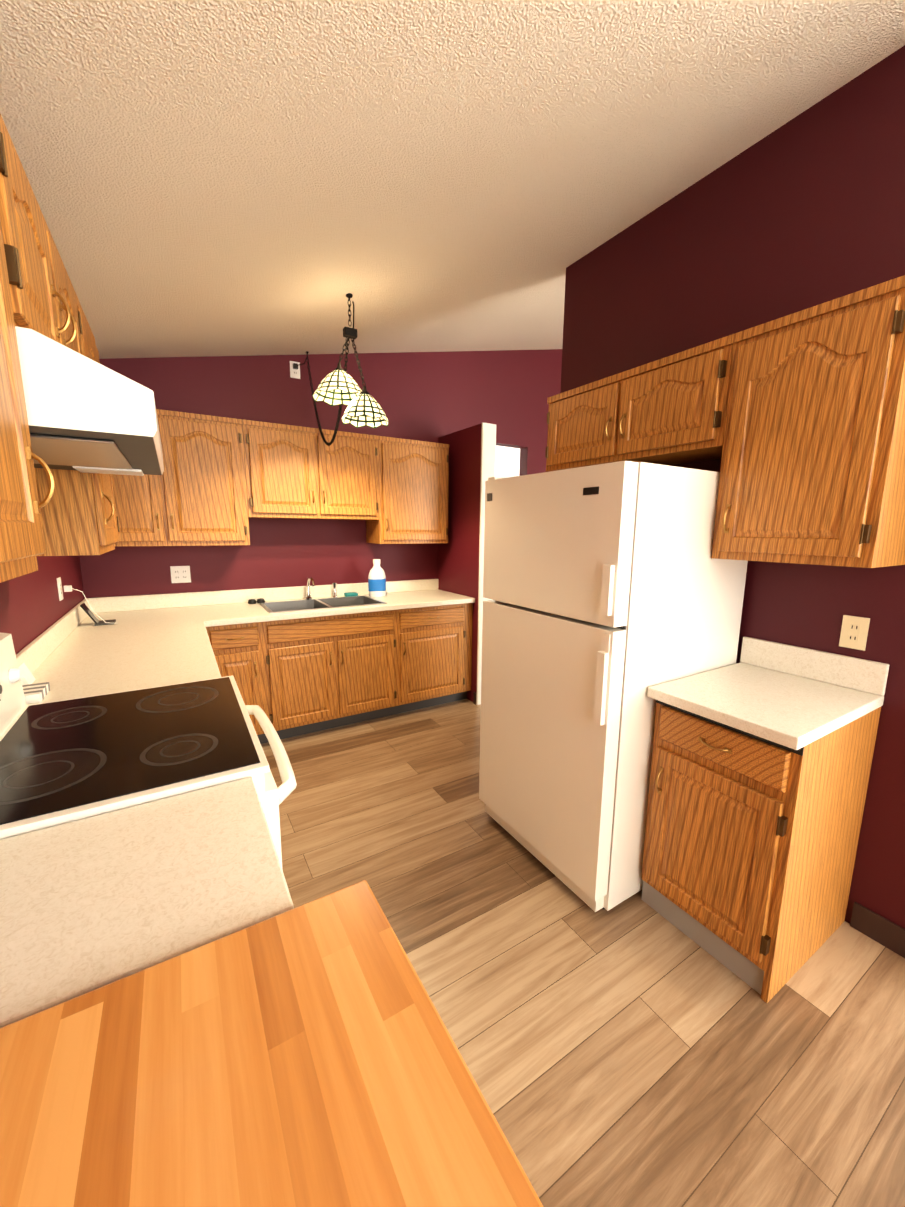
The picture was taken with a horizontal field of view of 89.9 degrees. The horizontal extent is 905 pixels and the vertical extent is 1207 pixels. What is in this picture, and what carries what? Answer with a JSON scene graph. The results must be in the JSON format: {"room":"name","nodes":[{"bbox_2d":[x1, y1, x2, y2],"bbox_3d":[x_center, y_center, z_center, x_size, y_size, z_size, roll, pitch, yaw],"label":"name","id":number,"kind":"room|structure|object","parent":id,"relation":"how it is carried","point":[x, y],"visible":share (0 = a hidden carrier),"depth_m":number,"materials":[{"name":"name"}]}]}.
{"room":"kitchen","nodes":[
{"label":"kitchen","id":0,"kind":"room"},
{"bbox_2d":[0,556,84,653],"bbox_3d":[-0.748,0.216,0.132,0.120,2.465,6.720,-5,11,-31],"label":"wall","id":1,"kind":"structure","parent":0,"point":[32,607],"depth_m":1.98,"materials":[{"name":"red paint"}]},
{"bbox_2d":[0,114,63,582],"bbox_3d":[-0.754,-0.402,0.499,0.334,0.775,0.383,-5,11,-31],"label":"upper cabinet","id":2,"kind":"object","parent":1,"relation":"attached to","point":[45,510],"depth_m":0.71,"materials":[{"name":"brown wood"}]},
{"bbox_2d":[8,133,71,348],"bbox_3d":[-0.953,-0.657,0.792,0.334,0.370,0.385,-5,11,-31],"label":"upper cabinet","id":3,"kind":"object","parent":1,"relation":"attached to","point":[41,254],"depth_m":0.92,"materials":[{"name":"brown wood"}]},
{"bbox_2d":[15,326,163,475],"bbox_3d":[-0.979,-0.424,1.044,0.512,0.166,0.764,-5,11,-31],"label":"range hood","id":4,"kind":"object","parent":3,"relation":"attached to","point":[85,414],"visible":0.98,"depth_m":0.82,"materials":[{"name":"white metal"}]},
{"bbox_2d":[56,577,63,600],"bbox_3d":[-2.017,-0.075,2.333,0.008,0.115,0.072,-5,11,-31],"label":"electrical outlet","id":5,"kind":"object","parent":1,"relation":"attached to","point":[59,586],"visible":1,"depth_m":2.32,"materials":[{"name":"white plastic"}]},
{"bbox_2d":[64,585,116,623],"bbox_3d":[-1.982,0.011,2.500,0.185,0.254,0.250,-5,11,-31],"label":"cable","id":6,"kind":"object","parent":5,"relation":"attached to","point":[68,588],"visible":0.98,"depth_m":2.35,"materials":[{"name":"white plastic"}]},
{"bbox_2d":[60,257,91,358],"bbox_3d":[-1.152,-0.713,1.116,0.334,0.370,0.385,-5,11,-31],"label":"upper cabinet","id":7,"kind":"object","parent":1,"relation":"attached to","point":[77,321],"depth_m":1.27,"materials":[{"name":"brown wood"}]},
{"bbox_2d":[52,323,119,555],"bbox_3d":[-1.373,-0.566,1.506,0.334,0.790,0.455,-5,11,-31],"label":"upper cabinet","id":8,"kind":"object","parent":1,"relation":"attached to","point":[85,502],"depth_m":1.43,"materials":[{"name":"brown wood"}]},
{"bbox_2d":[0,777,293,1027],"bbox_3d":[-0.623,0.420,0.696,0.638,0.138,0.422,-5,11,-31],"label":"countertop","id":9,"kind":"structure","parent":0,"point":[89,904],"depth_m":0.71,"materials":[{"name":"laminate"}]},
{"bbox_2d":[79,349,561,597],"bbox_3d":[-0.179,-1.001,4.190,5.200,3.557,0.120,-5,11,-31],"label":"wall","id":10,"kind":"structure","parent":0,"point":[410,393],"depth_m":3.60,"materials":[{"name":"red paint"}]},
{"bbox_2d":[170,566,190,582],"bbox_3d":[-1.908,-0.204,3.184,0.118,0.118,0.008,-5,11,-31],"label":"electrical outlet","id":11,"kind":"object","parent":10,"relation":"attached to","point":[180,574],"visible":1,"depth_m":3.18,"materials":[{"name":"white plastic"}]},
{"bbox_2d":[112,409,251,545],"bbox_3d":[-1.872,-0.789,2.922,0.964,0.820,0.316,-5,11,-31],"label":"upper cabinet","id":12,"kind":"object","parent":10,"relation":"attached to","point":[220,480],"depth_m":2.87,"materials":[{"name":"brown wood"}]},
{"bbox_2d":[290,361,299,378],"bbox_3d":[-1.165,-1.737,3.364,0.072,0.115,0.035,-5,11,-31],"label":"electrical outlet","id":13,"kind":"object","parent":10,"relation":"attached to","point":[294,370],"visible":0.96,"depth_m":3.37,"materials":[{"name":"white plastic"}]},
{"bbox_2d":[244,420,383,520],"bbox_3d":[-1.052,-0.956,3.398,0.948,0.630,0.316,-5,11,-31],"label":"upper cabinet","id":14,"kind":"object","parent":10,"relation":"attached to","point":[293,473],"depth_m":3.25,"materials":[{"name":"brown wood"}]},
{"bbox_2d":[366,436,448,543],"bbox_3d":[-0.377,-0.923,3.819,0.630,0.820,0.316,-5,11,-31],"label":"upper cabinet","id":15,"kind":"object","parent":10,"relation":"attached to","point":[415,473],"depth_m":3.68,"materials":[{"name":"brown wood"}]},
{"bbox_2d":[0,0,904,358],"bbox_3d":[0.737,-2.000,2.494,5.520,1.279,9.800,-5,11,-31],"label":"ceiling","id":16,"kind":"structure","parent":0,"point":[244,176],"depth_m":1.48,"materials":[{"name":"white paint"}]},
{"bbox_2d":[298,293,388,445],"bbox_3d":[-0.796,-1.409,2.901,0.398,0.735,1.240,-5,11,-31],"label":"pendant lamp","id":17,"kind":"object","parent":16,"relation":"hanging from","point":[338,385],"visible":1,"depth_m":2.55,"materials":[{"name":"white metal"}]},
{"bbox_2d":[495,446,519,475],"bbox_3d":[-0.102,-1.293,5.967,3.200,3.557,0.120,-5,11,-31],"label":"wall","id":18,"kind":"structure","parent":0,"point":[507,459],"depth_m":6.31,"materials":[{"name":"white paint"}]},
{"bbox_2d":[495,472,517,477],"bbox_3d":[0.230,-0.785,6.173,1.600,1.995,0.018,-5,11,-31],"label":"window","id":19,"kind":"structure","parent":18,"relation":"in","point":[504,475],"depth_m":6.30,"materials":[{"name":"white"}]},
{"bbox_2d":[261,699,904,1206],"bbox_3d":[0.717,1.056,3.003,5.440,0.100,9.800,-5,11,-31],"label":"floor","id":20,"kind":"structure","parent":0,"point":[633,1051],"depth_m":1.41,"materials":[{"name":"brown wood"}]},
{"bbox_2d":[0,633,296,866],"bbox_3d":[-0.879,0.667,1.291,0.760,1.135,0.762,-5,11,-31],"label":"stove","id":21,"kind":"object","parent":20,"relation":"on","point":[64,761],"visible":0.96,"depth_m":1.14,"materials":[{"name":"white"}]},
{"bbox_2d":[206,622,269,743],"bbox_3d":[-1.535,0.515,3.175,0.330,0.870,0.616,-5,11,-31],"label":"base cabinet","id":22,"kind":"object","parent":20,"relation":"on","point":[239,650],"depth_m":2.92,"materials":[{"name":"brown wood"}]},
{"bbox_2d":[16,603,220,704],"bbox_3d":[-1.452,0.189,2.048,0.642,0.138,1.232,-5,11,-31],"label":"countertop","id":23,"kind":"structure","parent":22,"relation":"on","point":[165,643],"depth_m":2.02,"materials":[{"name":"laminate"}]},
{"bbox_2d":[18,662,35,684],"bbox_3d":[-1.528,0.253,1.628,0.026,0.069,0.080,-5,11,-31],"label":"note card","id":24,"kind":"object","parent":23,"relation":"on","point":[28,677],"visible":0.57,"depth_m":1.62,"materials":[{"name":"white paper"}]},
{"bbox_2d":[22,682,49,704],"bbox_3d":[-1.395,0.298,1.487,0.090,0.029,0.132,-5,11,-31],"label":"napkin holder","id":25,"kind":"object","parent":23,"relation":"on","point":[36,693],"visible":0.58,"depth_m":1.48,"materials":[{"name":"white plastic"}]},
{"bbox_2d":[266,610,401,739],"bbox_3d":[-0.987,0.467,3.503,0.950,0.870,0.616,-5,11,-31],"label":"base cabinet","id":26,"kind":"object","parent":20,"relation":"on","point":[297,677],"depth_m":3.24,"materials":[{"name":"brown wood"}]},
{"bbox_2d":[70,579,474,625],"bbox_3d":[-1.093,-0.021,3.343,2.615,0.138,0.638,-5,11,-31],"label":"countertop","id":27,"kind":"structure","parent":26,"relation":"on","point":[229,607],"depth_m":3.35,"materials":[{"name":"laminate"}]},
{"bbox_2d":[80,603,115,625],"bbox_3d":[-2.045,0.057,2.618,0.145,0.124,0.100,-5,11,-31],"label":"phone stand","id":28,"kind":"object","parent":27,"relation":"on","point":[86,609],"visible":0.96,"depth_m":2.60,"materials":[{"name":"grey"}]},
{"bbox_2d":[248,598,264,603],"bbox_3d":[-1.467,-0.019,3.393,0.120,0.034,0.058,-5,11,-31],"label":"scrubber","id":29,"kind":"object","parent":27,"relation":"on","point":[254,601],"visible":0.96,"depth_m":3.37,"materials":[{"name":"black plastic"}]},
{"bbox_2d":[305,576,337,599],"bbox_3d":[-1.008,-0.125,3.550,0.258,0.191,0.205,-5,11,-31],"label":"faucet","id":30,"kind":"object","parent":27,"relation":"on","point":[308,593],"visible":1,"depth_m":3.55,"materials":[{"name":"silver metal"}]},
{"bbox_2d":[259,595,386,612],"bbox_3d":[-0.972,0.082,3.421,0.834,0.175,0.459,-5,11,-31],"label":"sink","id":31,"kind":"object","parent":27,"relation":"in","point":[302,605],"visible":0.42,"depth_m":3.52,"materials":[{"name":"silver metal"}]},
{"bbox_2d":[344,592,357,596],"bbox_3d":[-0.845,-0.075,3.781,0.100,0.029,0.065,-5,11,-31],"label":"sponge","id":32,"kind":"object","parent":27,"relation":"on","point":[348,594],"visible":0.96,"depth_m":3.75,"materials":[{"name":"teal"}]},
{"bbox_2d":[368,559,385,596],"bbox_3d":[-0.625,-0.211,3.754,0.150,0.310,0.095,-5,11,-31],"label":"soap bottle","id":33,"kind":"object","parent":27,"relation":"on","point":[376,582],"visible":1,"depth_m":3.72,"materials":[{"name":"white plastic"}]},
{"bbox_2d":[398,603,472,712],"bbox_3d":[-0.284,0.404,3.925,0.696,0.870,0.616,-5,11,-31],"label":"base cabinet","id":34,"kind":"object","parent":20,"relation":"on","point":[437,640],"depth_m":3.66,"materials":[{"name":"brown wood"}]},
{"bbox_2d":[479,461,747,911],"bbox_3d":[0.683,0.289,2.104,0.842,1.707,0.770,-5,11,-31],"label":"fridge","id":35,"kind":"object","parent":20,"relation":"on","point":[614,591],"visible":0.94,"depth_m":1.73,"materials":[{"name":"white metal"}]},
{"bbox_2d":[641,700,880,1002],"bbox_3d":[1.114,0.783,1.704,0.643,0.870,0.467,-5,11,-31],"label":"base cabinet","id":36,"kind":"object","parent":20,"relation":"on","point":[750,847],"visible":0.98,"depth_m":1.50,"materials":[{"name":"brown wood"}]},
{"bbox_2d":[648,636,889,749],"bbox_3d":[1.116,0.277,1.618,0.652,0.153,0.475,-5,11,-31],"label":"countertop","id":37,"kind":"structure","parent":36,"relation":"on","point":[794,697],"depth_m":1.60,"materials":[{"name":"laminate"}]},
{"bbox_3d":[-0.148,1.038,0.025,0.650,0.890,1.280,-5,11,-31],"label":"block","id":38,"kind":"object","parent":20,"relation":"on","visible":0},
{"bbox_2d":[0,880,542,1206],"bbox_3d":[-0.102,0.574,-0.047,0.738,0.045,1.345,-5,11,-31],"label":"countertop","id":39,"kind":"structure","parent":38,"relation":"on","point":[308,1054],"depth_m":0.44,"materials":[{"name":"brown wood"}]},
{"bbox_2d":[438,45,904,928],"bbox_3d":[0.800,-0.499,2.789,0.120,3.040,3.400,-5,11,-31],"label":"wall","id":40,"kind":"structure","parent":0,"point":[802,211],"depth_m":1.77,"materials":[{"name":"red paint"}]},
{"bbox_2d":[476,423,495,704],"bbox_3d":[0.992,-0.069,2.532,0.150,2.280,2.793,-5,11,-31],"label":"door frame","id":41,"kind":"structure","parent":40,"relation":"attached to","point":[488,446],"depth_m":3.59,"materials":[{"name":"white paint"}]},
{"bbox_2d":[545,374,616,471],"bbox_3d":[0.766,-0.891,2.337,0.336,0.380,0.475,-5,11,-31],"label":"upper cabinet","id":42,"kind":"object","parent":40,"relation":"attached to","point":[579,419],"depth_m":2.24,"materials":[{"name":"brown wood"}]},
{"bbox_2d":[609,337,724,464],"bbox_3d":[1.012,-0.822,1.936,0.336,0.380,0.475,-5,11,-31],"label":"upper cabinet","id":43,"kind":"object","parent":40,"relation":"attached to","point":[665,409],"depth_m":1.85,"materials":[{"name":"brown wood"}]},
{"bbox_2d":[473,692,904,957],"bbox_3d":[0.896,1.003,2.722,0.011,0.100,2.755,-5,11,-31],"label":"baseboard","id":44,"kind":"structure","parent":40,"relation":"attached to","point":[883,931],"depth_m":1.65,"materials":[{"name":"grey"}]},
{"bbox_2d":[711,275,904,567],"bbox_3d":[1.258,-0.546,1.567,0.336,0.800,0.478,-5,11,-31],"label":"upper cabinet","id":45,"kind":"object","parent":40,"relation":"attached to","point":[794,423],"depth_m":1.43,"materials":[{"name":"brown wood"}]},
{"bbox_2d":[839,615,869,650],"bbox_3d":[1.460,0.106,1.650,0.008,0.118,0.075,-5,11,-31],"label":"electrical outlet","id":46,"kind":"object","parent":40,"relation":"attached to","point":[854,632],"visible":1,"depth_m":1.65,"materials":[{"name":"beige plastic"}]}
]}

